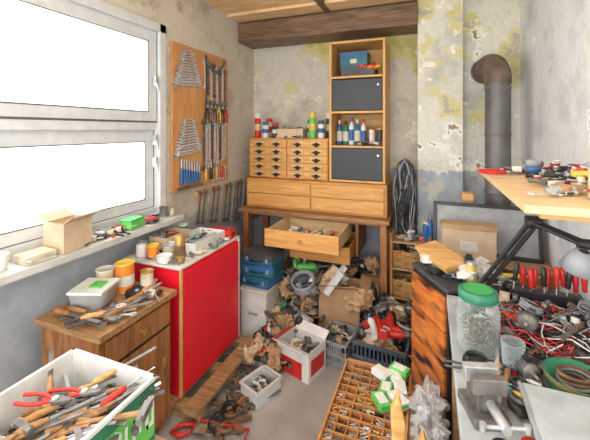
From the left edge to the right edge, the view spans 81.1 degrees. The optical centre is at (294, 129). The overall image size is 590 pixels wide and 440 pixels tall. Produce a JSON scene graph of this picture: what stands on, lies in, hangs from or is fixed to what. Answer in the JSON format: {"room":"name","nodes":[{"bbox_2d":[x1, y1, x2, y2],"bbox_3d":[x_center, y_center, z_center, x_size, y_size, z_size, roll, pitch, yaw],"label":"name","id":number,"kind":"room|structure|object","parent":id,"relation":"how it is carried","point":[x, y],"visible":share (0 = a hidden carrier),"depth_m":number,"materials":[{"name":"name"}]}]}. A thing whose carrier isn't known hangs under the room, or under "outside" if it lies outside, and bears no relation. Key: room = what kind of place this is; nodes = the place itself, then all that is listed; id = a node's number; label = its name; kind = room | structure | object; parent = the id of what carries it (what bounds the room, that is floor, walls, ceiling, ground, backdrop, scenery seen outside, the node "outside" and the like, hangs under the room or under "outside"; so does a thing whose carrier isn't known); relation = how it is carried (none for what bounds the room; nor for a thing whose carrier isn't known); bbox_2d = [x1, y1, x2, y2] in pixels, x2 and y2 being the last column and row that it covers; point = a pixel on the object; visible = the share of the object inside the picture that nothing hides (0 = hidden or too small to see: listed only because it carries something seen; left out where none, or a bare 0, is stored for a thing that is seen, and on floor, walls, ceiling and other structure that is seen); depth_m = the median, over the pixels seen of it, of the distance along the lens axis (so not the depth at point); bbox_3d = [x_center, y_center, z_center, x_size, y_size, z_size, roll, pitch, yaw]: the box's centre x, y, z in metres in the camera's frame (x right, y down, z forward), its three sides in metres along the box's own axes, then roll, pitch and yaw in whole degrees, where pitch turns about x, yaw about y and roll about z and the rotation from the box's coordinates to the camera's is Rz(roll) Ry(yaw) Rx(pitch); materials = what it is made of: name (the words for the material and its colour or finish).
{"room":"workshop","nodes":[
{"label":"workshop","id":0,"kind":"room"},
{"bbox_2d":[0,0,253,392],"bbox_3d":[-1.483,0.260,1.628,0.250,2.780,4.950,0,0,21],"label":"wall","id":1,"kind":"structure","parent":0,"point":[196,24],"depth_m":2.65,"materials":[{"name":"paint"}]},
{"bbox_2d":[0,0,165,260],"bbox_3d":[-1.461,-0.075,1.458,0.196,1.390,2.410,0,0,21],"label":"window","id":2,"kind":"structure","parent":1,"relation":"in","point":[21,124],"depth_m":2.13,"materials":[{"name":"white paint"}]},
{"bbox_2d":[0,213,183,287],"bbox_3d":[-1.341,0.670,1.417,0.170,0.100,2.460,0,0,21],"label":"window sill","id":3,"kind":"structure","parent":1,"relation":"attached to","point":[15,272],"depth_m":1.79,"materials":[{"name":"paint"}]},
{"bbox_2d":[0,251,9,271],"bbox_3d":[-1.305,0.583,1.521,0.072,0.070,0.071,0,0,21],"label":"cup","id":4,"kind":"object","parent":3,"relation":"on","point":[4,256],"visible":1,"depth_m":1.52,"materials":[{"name":"ceramic"}]},
{"bbox_2d":[12,246,56,265],"bbox_3d":[-1.240,0.600,1.646,0.134,0.035,0.149,0,0,21],"label":"paper","id":5,"kind":"object","parent":3,"relation":"on","point":[36,255],"visible":1,"depth_m":1.61,"materials":[{"name":"beige paper"}]},
{"bbox_2d":[33,209,98,254],"bbox_3d":[-1.187,0.527,1.808,0.219,0.182,0.278,0,0,15],"label":"open cardboard box","id":6,"kind":"object","parent":3,"relation":"on","point":[64,231],"visible":0.94,"depth_m":1.77,"materials":[{"name":"beige cardboard"}]},
{"bbox_2d":[84,214,158,245],"bbox_3d":[-1.091,0.601,2.123,0.261,0.047,0.590,0,0,27],"label":"clutter","id":7,"kind":"object","parent":3,"relation":"on","point":[104,232],"visible":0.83,"depth_m":2.03,"materials":[{"name":"metal"}]},
{"bbox_2d":[119,215,143,230],"bbox_3d":[-1.033,0.588,2.188,0.085,0.061,0.135,0,0,10],"label":"plastic box","id":8,"kind":"object","parent":3,"relation":"on","point":[138,220],"visible":0.92,"depth_m":2.15,"materials":[{"name":"green plastic"}]},
{"bbox_2d":[170,41,227,192],"bbox_3d":[-0.803,-0.100,2.989,0.020,1.160,0.780,0,0,21],"label":"board","id":9,"kind":"object","parent":1,"relation":"attached to","point":[187,102],"visible":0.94,"depth_m":2.83,"materials":[{"name":"brown wood"}]},
{"bbox_2d":[177,99,227,190],"bbox_3d":[-0.771,0.100,2.990,0.033,0.740,0.705,0,0,21],"label":"screwdriver","id":10,"kind":"object","parent":9,"relation":"hanging from","point":[188,176],"visible":1,"depth_m":2.97,"materials":[{"name":"blue plastic"}]},
{"bbox_2d":[205,55,224,116],"bbox_3d":[-0.718,-0.377,3.123,0.016,0.555,0.302,0,0,21],"label":"hanging chain","id":11,"kind":"object","parent":9,"relation":"hanging from","point":[219,70],"visible":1,"depth_m":3.00,"materials":[{"name":"metal"}]},
{"bbox_2d":[195,178,246,224],"bbox_3d":[-0.668,0.721,3.311,0.040,0.439,0.923,0,0,21],"label":"hammer","id":12,"kind":"object","parent":1,"relation":"attached to","point":[222,187],"visible":0.95,"depth_m":3.23,"materials":[{"name":"brown wood"}]},
{"bbox_2d":[227,0,409,22],"bbox_3d":[-0.123,-1.115,2.357,1.750,0.030,1.900,0,0,21],"label":"trim","id":13,"kind":"structure","parent":1,"relation":"attached to","point":[317,6],"depth_m":3.16,"materials":[{"name":"brown wood"}]},
{"bbox_2d":[155,291,412,439],"bbox_3d":[-0.176,1.700,1.224,2.980,0.100,5.150,0,0,21],"label":"floor","id":14,"kind":"structure","parent":0,"point":[298,412],"depth_m":2.02,"materials":[{"name":"concrete"}]},
{"bbox_2d":[35,281,176,430],"bbox_3d":[-0.953,1.275,1.796,0.435,0.750,0.490,0,0,21],"label":"base cabinet","id":15,"kind":"object","parent":14,"relation":"on","point":[123,341],"visible":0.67,"depth_m":1.69,"materials":[{"name":"brown wood"}]},
{"bbox_2d":[66,278,119,311],"bbox_3d":[-1.026,0.842,1.766,0.175,0.112,0.175,0,0,1],"label":"plastic tub","id":16,"kind":"object","parent":15,"relation":"on","point":[92,294],"visible":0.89,"depth_m":1.71,"materials":[{"name":"white plastic"}]},
{"bbox_2d":[95,265,114,277],"bbox_3d":[-1.053,0.833,1.917,0.100,0.130,0.100,0,0,21],"label":"paint pot","id":17,"kind":"object","parent":15,"relation":"on","point":[106,271],"visible":0.48,"depth_m":1.90,"materials":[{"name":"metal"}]},
{"bbox_2d":[52,278,162,329],"bbox_3d":[-0.882,0.878,1.752,0.332,0.051,0.516,0,0,42],"label":"pile","id":18,"kind":"object","parent":15,"relation":"on","point":[112,312],"visible":0.99,"depth_m":1.66,"materials":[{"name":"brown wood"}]},
{"bbox_2d":[115,258,134,294],"bbox_3d":[-0.951,0.818,1.930,0.104,0.160,0.104,0,0,21],"label":"paint pot","id":19,"kind":"object","parent":15,"relation":"on","point":[124,268],"visible":0.77,"depth_m":1.89,"materials":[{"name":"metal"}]},
{"bbox_2d":[140,268,153,286],"bbox_3d":[-0.842,0.848,1.962,0.073,0.100,0.073,0,0,21],"label":"paint pot","id":20,"kind":"object","parent":15,"relation":"on","point":[146,274],"visible":0.79,"depth_m":1.94,"materials":[{"name":"metal"}]},
{"bbox_2d":[155,434,167,439],"bbox_3d":[-0.778,1.370,1.030,0.520,0.560,0.590,0,0,21],"label":"wooden stool","id":21,"kind":"object","parent":14,"relation":"on","point":[157,437],"visible":0.02,"depth_m":1.22,"materials":[{"name":"brown wood"}]},
{"bbox_2d":[0,348,156,439],"bbox_3d":[-0.769,0.968,1.011,0.410,0.241,0.552,0,0,21],"label":"plastic crate","id":22,"kind":"object","parent":21,"relation":"on","point":[81,367],"visible":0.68,"depth_m":1.19,"materials":[{"name":"white plastic"}]},
{"bbox_2d":[169,418,249,439],"bbox_3d":[-0.461,1.626,1.871,0.424,0.024,0.133,0,0,7],"label":"red hacksaw","id":23,"kind":"object","parent":14,"relation":"on","point":[173,432],"visible":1,"depth_m":1.87,"materials":[{"name":"metal"}]},
{"bbox_2d":[170,331,255,424],"bbox_3d":[-0.682,1.603,2.356,0.610,0.095,0.770,0,0,21],"label":"wooden plank","id":24,"kind":"object","parent":14,"relation":"on","point":[186,408],"visible":0.26,"depth_m":2.11,"materials":[{"name":"brown wood"}]},
{"bbox_2d":[122,230,239,398],"bbox_3d":[-0.745,1.177,2.381,0.456,0.754,0.670,0,0,21],"label":"base cabinet","id":25,"kind":"object","parent":24,"relation":"on","point":[205,308],"visible":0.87,"depth_m":2.15,"materials":[{"name":"paint"}]},
{"bbox_2d":[136,240,147,257],"bbox_3d":[-0.970,0.753,2.184,0.073,0.090,0.073,0,0,21],"label":"tin","id":26,"kind":"object","parent":25,"relation":"on","point":[141,246],"visible":0.92,"depth_m":2.16,"materials":[{"name":"metal"}]},
{"bbox_2d":[147,243,158,258],"bbox_3d":[-0.892,0.758,2.165,0.073,0.080,0.073,0,0,21],"label":"tin","id":27,"kind":"object","parent":25,"relation":"on","point":[152,248],"visible":0.8,"depth_m":2.14,"materials":[{"name":"metal"}]},
{"bbox_2d":[156,252,172,263],"bbox_3d":[-0.791,0.778,2.093,0.094,0.040,0.094,0,0,21],"label":"tin","id":28,"kind":"object","parent":25,"relation":"on","point":[165,256],"visible":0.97,"depth_m":2.07,"materials":[{"name":"metal"}]},
{"bbox_2d":[149,227,189,247],"bbox_3d":[-0.860,0.745,2.378,0.144,0.106,0.240,0,0,21],"label":"box","id":29,"kind":"object","parent":25,"relation":"on","point":[163,237],"visible":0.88,"depth_m":2.34,"materials":[{"name":"cardboard"}]},
{"bbox_2d":[174,234,184,262],"bbox_3d":[-0.702,0.718,2.101,0.066,0.160,0.065,0,0,21],"label":"canister","id":30,"kind":"object","parent":25,"relation":"on","point":[179,240],"visible":0.94,"depth_m":2.08,"materials":[{"name":"gold metal"}]},
{"bbox_2d":[144,237,229,264],"bbox_3d":[-0.704,0.783,2.315,0.364,0.040,0.562,0,0,21],"label":"pile","id":31,"kind":"object","parent":25,"relation":"on","point":[219,241],"visible":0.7,"depth_m":2.19,"materials":[{"name":"metal"}]},
{"bbox_2d":[169,227,224,254],"bbox_3d":[-0.656,0.763,2.385,0.259,0.070,0.342,0,0,21],"label":"tray","id":32,"kind":"object","parent":25,"relation":"on","point":[200,237],"visible":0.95,"depth_m":2.39,"materials":[{"name":"white plastic"}]},
{"bbox_2d":[207,226,235,239],"bbox_3d":[-0.545,0.768,2.575,0.196,0.060,0.102,0,0,16],"label":"case","id":33,"kind":"object","parent":25,"relation":"on","point":[229,232],"visible":0.59,"depth_m":2.56,"materials":[{"name":"plastic"}]},
{"bbox_2d":[193,366,280,439],"bbox_3d":[-0.274,1.629,2.192,0.364,0.044,0.830,0,0,35],"label":"scrap pile","id":34,"kind":"object","parent":14,"relation":"on","point":[227,411],"visible":0.71,"depth_m":1.99,"materials":[{"name":"brown wood"}]},
{"bbox_2d":[223,322,291,371],"bbox_3d":[-0.217,1.547,2.468,0.495,0.198,0.541,0,0,-44],"label":"crumpled paper","id":35,"kind":"object","parent":14,"relation":"on","point":[264,350],"visible":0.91,"depth_m":2.35,"materials":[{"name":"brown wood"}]},
{"bbox_2d":[239,364,281,409],"bbox_3d":[-0.213,1.601,2.156,0.172,0.094,0.212,0,0,41],"label":"plastic box","id":36,"kind":"object","parent":14,"relation":"on","point":[263,381],"visible":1,"depth_m":2.15,"materials":[{"name":"white plastic"}]},
{"bbox_2d":[240,276,283,335],"bbox_3d":[-0.274,1.458,2.878,0.250,0.385,0.341,0,0,21],"label":"storage box","id":37,"kind":"object","parent":14,"relation":"on","point":[254,301],"visible":0.7,"depth_m":2.74,"materials":[{"name":"plastic"}]},
{"bbox_2d":[240,269,282,289],"bbox_3d":[-0.286,1.220,2.865,0.275,0.084,0.278,0,0,27],"label":"tool case","id":38,"kind":"object","parent":37,"relation":"on","point":[264,283],"visible":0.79,"depth_m":2.77,"materials":[{"name":"plastic"}]},
{"bbox_2d":[241,259,282,277],"bbox_3d":[-0.274,1.130,2.861,0.275,0.084,0.278,0,0,17],"label":"tool case","id":39,"kind":"object","parent":38,"relation":"on","point":[247,269],"visible":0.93,"depth_m":2.77,"materials":[{"name":"teal plastic"}]},
{"bbox_2d":[242,243,284,267],"bbox_3d":[-0.265,1.040,2.859,0.282,0.084,0.283,0,0,21],"label":"tool case","id":40,"kind":"object","parent":39,"relation":"on","point":[257,254],"visible":0.98,"depth_m":2.79,"materials":[{"name":"teal plastic"}]},
{"bbox_2d":[281,250,293,280],"bbox_3d":[-0.212,1.448,3.433,0.283,0.400,0.382,0,0,21],"label":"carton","id":41,"kind":"object","parent":14,"relation":"on","point":[287,262],"visible":0.12,"depth_m":3.40,"materials":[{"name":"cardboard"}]},
{"bbox_2d":[263,258,328,339],"bbox_3d":[0.039,1.367,2.835,0.525,0.495,0.740,0,0,10],"label":"heap","id":42,"kind":"object","parent":14,"relation":"on","point":[290,307],"depth_m":2.74,"materials":[{"name":"metal"}]},
{"bbox_2d":[293,258,328,273],"bbox_3d":[0.141,1.174,3.015,0.299,0.079,0.231,0,0,-7],"label":"power tool","id":43,"kind":"object","parent":42,"relation":"on","point":[310,266],"visible":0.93,"depth_m":2.93,"materials":[{"name":"plastic"}]},
{"bbox_2d":[271,320,328,384],"bbox_3d":[0.018,1.530,2.405,0.339,0.236,0.317,0,0,39],"label":"cardboard box","id":44,"kind":"object","parent":14,"relation":"on","point":[307,359],"visible":0.98,"depth_m":2.35,"materials":[{"name":"white cardboard"}]},
{"bbox_2d":[286,264,327,275],"bbox_3d":[0.140,1.478,3.317,0.343,0.340,0.342,0,0,21],"label":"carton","id":45,"kind":"object","parent":14,"relation":"on","point":[292,265],"visible":0.1,"depth_m":3.28,"materials":[{"name":"cardboard"}]},
{"bbox_2d":[291,256,379,276],"bbox_3d":[0.353,1.201,3.199,0.967,0.213,0.342,0,0,21],"label":"crumpled paper","id":46,"kind":"object","parent":45,"relation":"on","point":[370,265],"visible":0.32,"depth_m":3.05,"materials":[{"name":"brown paper"}]},
{"bbox_2d":[239,205,394,307],"bbox_3d":[0.212,1.200,3.322,1.410,0.900,0.540,0,0,21],"label":"writing desk","id":47,"kind":"object","parent":14,"relation":"on","point":[250,213],"visible":0.52,"depth_m":3.06,"materials":[{"name":"brown wood"}]},
{"bbox_2d":[265,217,350,255],"bbox_3d":[0.126,0.875,2.926,0.620,0.140,0.520,0,0,21],"label":"drawer","id":48,"kind":"object","parent":47,"relation":"in","point":[278,235],"visible":0.9,"depth_m":2.76,"materials":[{"name":"brown wood"}]},
{"bbox_2d":[288,226,335,235],"bbox_3d":[0.110,0.884,2.929,0.422,0.049,0.425,0,0,21],"label":"contents","id":49,"kind":"object","parent":47,"relation":"in","point":[293,228],"visible":0.41,"depth_m":2.98,"materials":[{"name":"metal"}]},
{"bbox_2d":[247,177,391,217],"bbox_3d":[0.225,0.609,3.357,1.350,0.278,0.445,0,0,21],"label":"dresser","id":50,"kind":"object","parent":47,"relation":"on","point":[346,198],"visible":0.99,"depth_m":3.13,"materials":[{"name":"brown wood"}]},
{"bbox_2d":[250,137,328,180],"bbox_3d":[-0.016,0.274,3.466,0.820,0.388,0.397,0,0,21],"label":"drawer cabinet","id":51,"kind":"object","parent":50,"relation":"on","point":[286,158],"visible":1,"depth_m":3.29,"materials":[{"name":"brown wood"}]},
{"bbox_2d":[254,113,260,137],"bbox_3d":[-0.384,-0.047,3.555,0.067,0.250,0.066,0,0,21],"label":"spray can","id":52,"kind":"object","parent":51,"relation":"on","point":[257,126],"visible":1,"depth_m":3.53,"materials":[{"name":"red metal"}]},
{"bbox_2d":[276,126,306,137],"bbox_3d":[-0.029,0.019,3.425,0.286,0.121,0.267,0,0,21],"label":"box","id":53,"kind":"object","parent":51,"relation":"on","point":[286,132],"visible":1,"depth_m":3.35,"materials":[{"name":"cardboard"}]},
{"bbox_2d":[309,112,315,137],"bbox_3d":[0.168,-0.047,3.307,0.067,0.250,0.066,0,0,21],"label":"spray can","id":54,"kind":"object","parent":51,"relation":"on","point":[312,120],"visible":0.86,"depth_m":3.28,"materials":[{"name":"metal"}]},
{"bbox_2d":[329,37,389,183],"bbox_3d":[0.608,-0.166,3.223,0.500,1.268,0.374,0,0,21],"label":"shelf unit","id":55,"kind":"object","parent":50,"relation":"on","point":[367,97],"visible":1,"depth_m":3.11,"materials":[{"name":"brown wood"}]},
{"bbox_2d":[354,119,360,144],"bbox_3d":[0.581,0.019,3.209,0.061,0.238,0.061,0,0,21],"label":"bottle","id":56,"kind":"object","parent":55,"relation":"on","point":[357,130],"visible":0.91,"depth_m":3.19,"materials":[{"name":"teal plastic"}]},
{"bbox_2d":[341,63,380,75],"bbox_3d":[0.621,-0.543,3.184,0.353,0.112,0.237,0,0,21],"label":"basket","id":57,"kind":"object","parent":55,"relation":"on","point":[362,69],"visible":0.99,"depth_m":3.09,"materials":[{"name":"grey plastic"}]},
{"bbox_2d":[339,51,369,68],"bbox_3d":[0.568,-0.646,3.257,0.260,0.143,0.170,0,0,21],"label":"storage box","id":58,"kind":"object","parent":57,"relation":"on","point":[350,59],"visible":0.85,"depth_m":3.18,"materials":[{"name":"teal plastic"}]},
{"bbox_2d":[290,232,355,264],"bbox_3d":[0.279,1.018,3.070,0.520,0.135,0.500,0,0,21],"label":"drawer","id":59,"kind":"object","parent":47,"relation":"in","point":[348,250],"visible":0.44,"depth_m":2.86,"materials":[{"name":"brown wood"}]},
{"bbox_2d":[324,320,357,369],"bbox_3d":[0.317,1.560,2.507,0.224,0.177,0.264,0,0,30],"label":"plastic crate","id":60,"kind":"object","parent":14,"relation":"on","point":[335,358],"visible":0.52,"depth_m":2.40,"materials":[{"name":"grey plastic"}]},
{"bbox_2d":[308,324,351,352],"bbox_3d":[0.275,1.511,2.518,0.319,0.133,0.341,0,0,21],"label":"contents","id":61,"kind":"object","parent":60,"relation":"in","point":[339,335],"visible":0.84,"depth_m":2.48,"materials":[{"name":"brown wood"}]},
{"bbox_2d":[315,269,370,327],"bbox_3d":[0.374,1.421,2.783,0.462,0.453,0.308,0,0,15],"label":"carton","id":62,"kind":"object","parent":14,"relation":"on","point":[332,306],"visible":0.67,"depth_m":2.71,"materials":[{"name":"cardboard"}]},
{"bbox_2d":[317,264,348,295],"bbox_3d":[0.294,1.204,2.787,0.272,0.235,0.309,0,0,21],"label":"crumpled paper","id":63,"kind":"object","parent":62,"relation":"in","point":[334,276],"visible":0.98,"depth_m":2.78,"materials":[{"name":"paper"}]},
{"bbox_2d":[341,286,374,312],"bbox_3d":[0.491,1.308,2.658,0.259,0.191,0.176,0,0,-12],"label":"paper bag","id":64,"kind":"object","parent":62,"relation":"in","point":[359,300],"visible":0.99,"depth_m":2.62,"materials":[{"name":"paper"}]},
{"bbox_2d":[362,268,379,318],"bbox_3d":[0.699,1.468,3.098,0.162,0.360,0.342,0,0,21],"label":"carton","id":65,"kind":"object","parent":14,"relation":"on","point":[374,278],"visible":0.12,"depth_m":2.99,"materials":[{"name":"cardboard"}]},
{"bbox_2d":[351,320,411,367],"bbox_3d":[0.613,1.544,2.413,0.364,0.207,0.284,0,0,27],"label":"plastic crate","id":66,"kind":"object","parent":14,"relation":"on","point":[362,351],"visible":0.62,"depth_m":2.34,"materials":[{"name":"plastic"}]},
{"bbox_2d":[356,307,411,358],"bbox_3d":[0.665,1.406,2.421,0.479,0.262,0.437,0,0,21],"label":"contents","id":67,"kind":"object","parent":66,"relation":"in","point":[376,331],"visible":0.94,"depth_m":2.37,"materials":[{"name":"plastic"}]},
{"bbox_2d":[360,282,412,352],"bbox_3d":[0.713,1.438,2.665,0.629,0.390,0.460,0,0,21],"label":"heap","id":68,"kind":"object","parent":14,"relation":"on","point":[402,313],"visible":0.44,"depth_m":2.66,"materials":[{"name":"plastic"}]},
{"bbox_2d":[390,389,426,439],"bbox_3d":[0.349,1.227,1.057,0.130,0.847,0.028,0,0,10],"label":"wooden stake","id":69,"kind":"object","parent":14,"relation":"on","point":[398,425],"visible":1,"depth_m":1.05,"materials":[{"name":"brown wood"}]},
{"bbox_2d":[390,227,431,300],"bbox_3d":[0.968,1.250,2.881,0.322,0.800,0.192,0,0,21],"label":"storage rack","id":70,"kind":"object","parent":14,"relation":"on","point":[393,239],"visible":0.41,"depth_m":2.84,"materials":[{"name":"brown wood"}]},
{"bbox_2d":[393,272,411,298],"bbox_3d":[0.965,1.304,2.866,0.296,0.140,0.186,0,0,21],"label":"wicker basket","id":71,"kind":"object","parent":70,"relation":"on","point":[402,283],"visible":0.51,"depth_m":2.83,"materials":[{"name":"wicker"}]},
{"bbox_2d":[393,245,420,269],"bbox_3d":[0.966,1.063,2.866,0.298,0.141,0.186,0,0,21],"label":"wicker basket","id":72,"kind":"object","parent":70,"relation":"in","point":[401,259],"visible":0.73,"depth_m":2.82,"materials":[{"name":"wicker"}]},
{"bbox_2d":[396,213,432,242],"bbox_3d":[0.994,0.802,2.870,0.290,0.233,0.187,0,0,1],"label":"clutter","id":73,"kind":"object","parent":70,"relation":"on","point":[427,225],"visible":0.97,"depth_m":2.80,"materials":[{"name":"metal"}]},
{"bbox_2d":[410,396,445,439],"bbox_3d":[0.542,1.454,1.409,0.136,0.392,0.420,0,0,21],"label":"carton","id":74,"kind":"object","parent":14,"relation":"on","point":[414,421],"visible":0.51,"depth_m":1.49,"materials":[{"name":"cardboard"}]},
{"bbox_2d":[412,383,449,439],"bbox_3d":[0.538,1.197,1.413,0.194,0.173,0.497,0,0,21],"label":"plastic bag","id":75,"kind":"object","parent":74,"relation":"on","point":[428,409],"visible":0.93,"depth_m":1.44,"materials":[{"name":"white"}]},
{"bbox_2d":[411,262,526,439],"bbox_3d":[0.892,1.201,1.818,0.430,0.898,0.360,0,0,-8],"label":"workbench","id":76,"kind":"object","parent":14,"relation":"on","point":[431,344],"visible":0.39,"depth_m":1.74,"materials":[{"name":"brown wood"}]},
{"bbox_2d":[415,240,464,272],"bbox_3d":[0.776,0.690,1.844,0.140,0.117,0.252,0,0,-17],"label":"wood board","id":77,"kind":"object","parent":76,"relation":"on","point":[447,260],"visible":0.75,"depth_m":1.81,"materials":[{"name":"brown wood"}]},
{"bbox_2d":[466,260,476,281],"bbox_3d":[0.870,0.700,1.700,0.050,0.100,0.050,0,0,21],"label":"jar","id":78,"kind":"object","parent":76,"relation":"on","point":[471,265],"visible":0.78,"depth_m":1.68,"materials":[{"name":"yellow plastic"}]},
{"bbox_2d":[407,245,540,291],"bbox_3d":[0.904,0.704,1.788,0.654,0.131,0.368,0,0,24],"label":"clutter","id":79,"kind":"object","parent":76,"relation":"on","point":[483,264],"visible":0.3,"depth_m":1.72,"materials":[{"name":"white plastic"}]},
{"bbox_2d":[447,295,567,439],"bbox_3d":[0.713,1.200,0.805,0.600,0.900,1.420,0,0,21],"label":"workbench","id":80,"kind":"object","parent":14,"relation":"on","point":[462,427],"visible":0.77,"depth_m":1.13,"materials":[{"name":"grey metal"}]},
{"bbox_2d":[456,282,500,356],"bbox_3d":[0.627,0.645,1.183,0.134,0.205,0.134,0,0,21],"label":"glass jar","id":81,"kind":"object","parent":80,"relation":"on","point":[478,294],"visible":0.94,"depth_m":1.15,"materials":[{"name":"clear"}]},
{"bbox_2d":[460,314,495,351],"bbox_3d":[0.626,0.697,1.182,0.110,0.103,0.104,0,0,21],"label":"nail","id":82,"kind":"object","parent":81,"relation":"in","point":[478,329],"visible":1,"depth_m":1.17,"materials":[{"name":"grey metal"}]},
{"bbox_2d":[458,361,531,436],"bbox_3d":[0.494,0.691,0.879,0.116,0.115,0.175,0,0,4],"label":"bench vise","id":83,"kind":"object","parent":80,"relation":"on","point":[479,401],"visible":1,"depth_m":0.87,"materials":[{"name":"metal"}]},
{"bbox_2d":[444,285,589,439],"bbox_3d":[0.802,0.678,1.016,0.684,0.147,1.024,0,0,21],"label":"clutter","id":84,"kind":"object","parent":80,"relation":"on","point":[523,366],"visible":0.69,"depth_m":1.15,"materials":[{"name":"metal"}]},
{"bbox_2d":[457,215,589,314],"bbox_3d":[0.798,0.525,1.231,0.142,0.445,0.532,0,0,-14],"label":"desk lamp","id":85,"kind":"object","parent":80,"relation":"on","point":[576,261],"visible":0.76,"depth_m":1.17,"materials":[{"name":"black plastic"}]},
{"bbox_2d":[485,300,589,370],"bbox_3d":[0.888,0.695,1.174,0.438,0.093,0.397,0,0,21],"label":"wire tangle","id":86,"kind":"object","parent":80,"relation":"on","point":[545,322],"visible":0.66,"depth_m":1.14,"materials":[{"name":"red plastic"}]},
{"bbox_2d":[510,262,587,311],"bbox_3d":[1.009,0.643,1.377,0.253,0.210,0.050,0,0,21],"label":"rack","id":87,"kind":"object","parent":80,"relation":"on","point":[532,292],"visible":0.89,"depth_m":1.36,"materials":[{"name":"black plastic"}]},
{"bbox_2d":[518,382,589,439],"bbox_3d":[0.743,0.712,0.718,0.420,0.080,0.300,0,0,21],"label":"board","id":88,"kind":"object","parent":80,"relation":"on","point":[553,414],"visible":1,"depth_m":0.82,"materials":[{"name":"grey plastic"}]},
{"bbox_2d":[542,357,589,397],"bbox_3d":[0.793,0.713,0.968,0.163,0.069,0.163,0,0,21],"label":"enamel bowl","id":89,"kind":"object","parent":80,"relation":"on","point":[564,374],"visible":0.9,"depth_m":0.98,"materials":[{"name":"paint"}]},
{"bbox_3d":[0.307,1.464,1.469,0.310,0.372,0.650,0,0,21],"label":"carton","id":90,"kind":"object","parent":14,"relation":"on","visible":0},
{"bbox_2d":[317,358,411,439],"bbox_3d":[0.307,1.246,1.469,0.330,0.060,0.680,0,0,21],"label":"tray","id":91,"kind":"object","parent":90,"relation":"on","point":[369,420],"visible":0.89,"depth_m":1.52,"materials":[{"name":"brown wood"}]},
{"bbox_2d":[322,362,408,439],"bbox_3d":[0.305,1.245,1.469,0.339,0.044,0.680,0,0,21],"label":"screw","id":92,"kind":"object","parent":91,"relation":"in","point":[359,400],"visible":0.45,"depth_m":1.51,"materials":[{"name":"metal"}]},
{"bbox_2d":[371,361,409,412],"bbox_3d":[0.441,1.190,1.605,0.189,0.049,0.311,0,0,21],"label":"package","id":93,"kind":"object","parent":92,"relation":"on","point":[391,377],"visible":0.86,"depth_m":1.60,"materials":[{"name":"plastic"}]},
{"bbox_2d":[202,0,417,23],"bbox_3d":[-0.176,-1.180,1.224,2.980,0.100,5.150,0,0,21],"label":"ceiling","id":94,"kind":"structure","parent":0,"point":[226,6],"depth_m":3.13,"materials":[{"name":"brown wood"}]},
{"bbox_2d":[238,1,417,48],"bbox_3d":[0.282,-0.998,3.391,1.750,0.195,0.320,0,0,21],"label":"ceiling beam","id":95,"kind":"structure","parent":94,"relation":"attached to","point":[401,18],"depth_m":3.24,"materials":[{"name":"brown wood"}]},
{"bbox_2d":[254,33,417,302],"bbox_3d":[0.727,0.260,3.528,2.980,2.780,0.200,0,0,21],"label":"wall","id":96,"kind":"structure","parent":0,"point":[291,83],"depth_m":3.61,"materials":[{"name":"paint"}]},
{"bbox_2d":[418,0,519,234],"bbox_3d":[1.474,0.260,2.967,0.780,2.780,0.300,0,0,21],"label":"wall","id":97,"kind":"structure","parent":0,"point":[453,35],"depth_m":2.91,"materials":[{"name":"paint"}]},
{"bbox_2d":[393,158,417,251],"bbox_3d":[0.945,0.670,2.950,0.204,0.856,0.098,0,0,21],"label":"cable bundle","id":98,"kind":"object","parent":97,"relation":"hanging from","point":[406,197],"visible":0.91,"depth_m":2.92,"materials":[{"name":"rubber"}]},
{"bbox_2d":[471,54,511,205],"bbox_3d":[1.502,0.106,2.652,0.225,1.405,0.490,0,0,21],"label":"flue pipe","id":99,"kind":"object","parent":97,"relation":"attached to","point":[493,71],"visible":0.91,"depth_m":2.44,"materials":[{"name":"metal"}]},
{"bbox_2d":[490,259,554,290],"bbox_3d":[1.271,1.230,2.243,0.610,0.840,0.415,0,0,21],"label":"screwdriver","id":100,"kind":"object","parent":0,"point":[529,265],"visible":0.08,"depth_m":2.03,"materials":[{"name":"red plastic"}]},
{"bbox_2d":[440,219,497,263],"bbox_3d":[1.088,0.698,2.173,0.310,0.220,0.110,0,0,19],"label":"cardboard box","id":101,"kind":"object","parent":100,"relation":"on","point":[477,239],"visible":0.91,"depth_m":2.12,"materials":[{"name":"cardboard"}]},
{"bbox_2d":[433,201,544,263],"bbox_3d":[1.233,0.649,2.240,0.622,0.321,0.104,0,0,23],"label":"panel","id":102,"kind":"object","parent":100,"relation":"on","point":[509,220],"visible":0.5,"depth_m":2.22,"materials":[{"name":"plastic"}]},
{"bbox_2d":[520,0,589,299],"bbox_3d":[1.082,0.260,0.623,0.200,2.780,4.950,0,0,21],"label":"wall","id":103,"kind":"structure","parent":0,"point":[554,34],"depth_m":2.00,"materials":[{"name":"paint"}]},
{"bbox_2d":[478,168,589,221],"bbox_3d":[0.994,0.279,1.286,0.443,0.158,0.960,0,0,21],"label":"wall shelf","id":104,"kind":"object","parent":103,"relation":"attached to","point":[516,187],"visible":0.49,"depth_m":0.99,"materials":[{"name":"brown wood"}]},
{"bbox_2d":[477,157,588,195],"bbox_3d":[1.028,0.161,1.311,0.499,0.084,0.746,0,0,15],"label":"clutter","id":105,"kind":"object","parent":104,"relation":"on","point":[570,179],"visible":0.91,"depth_m":1.22,"materials":[{"name":"metal"}]},
{"bbox_2d":[525,159,541,177],"bbox_3d":[0.993,0.162,1.437,0.056,0.073,0.055,0,0,21],"label":"tape","id":106,"kind":"object","parent":104,"relation":"on","point":[532,167],"visible":0.81,"depth_m":1.42,"materials":[{"name":"blue plastic"}]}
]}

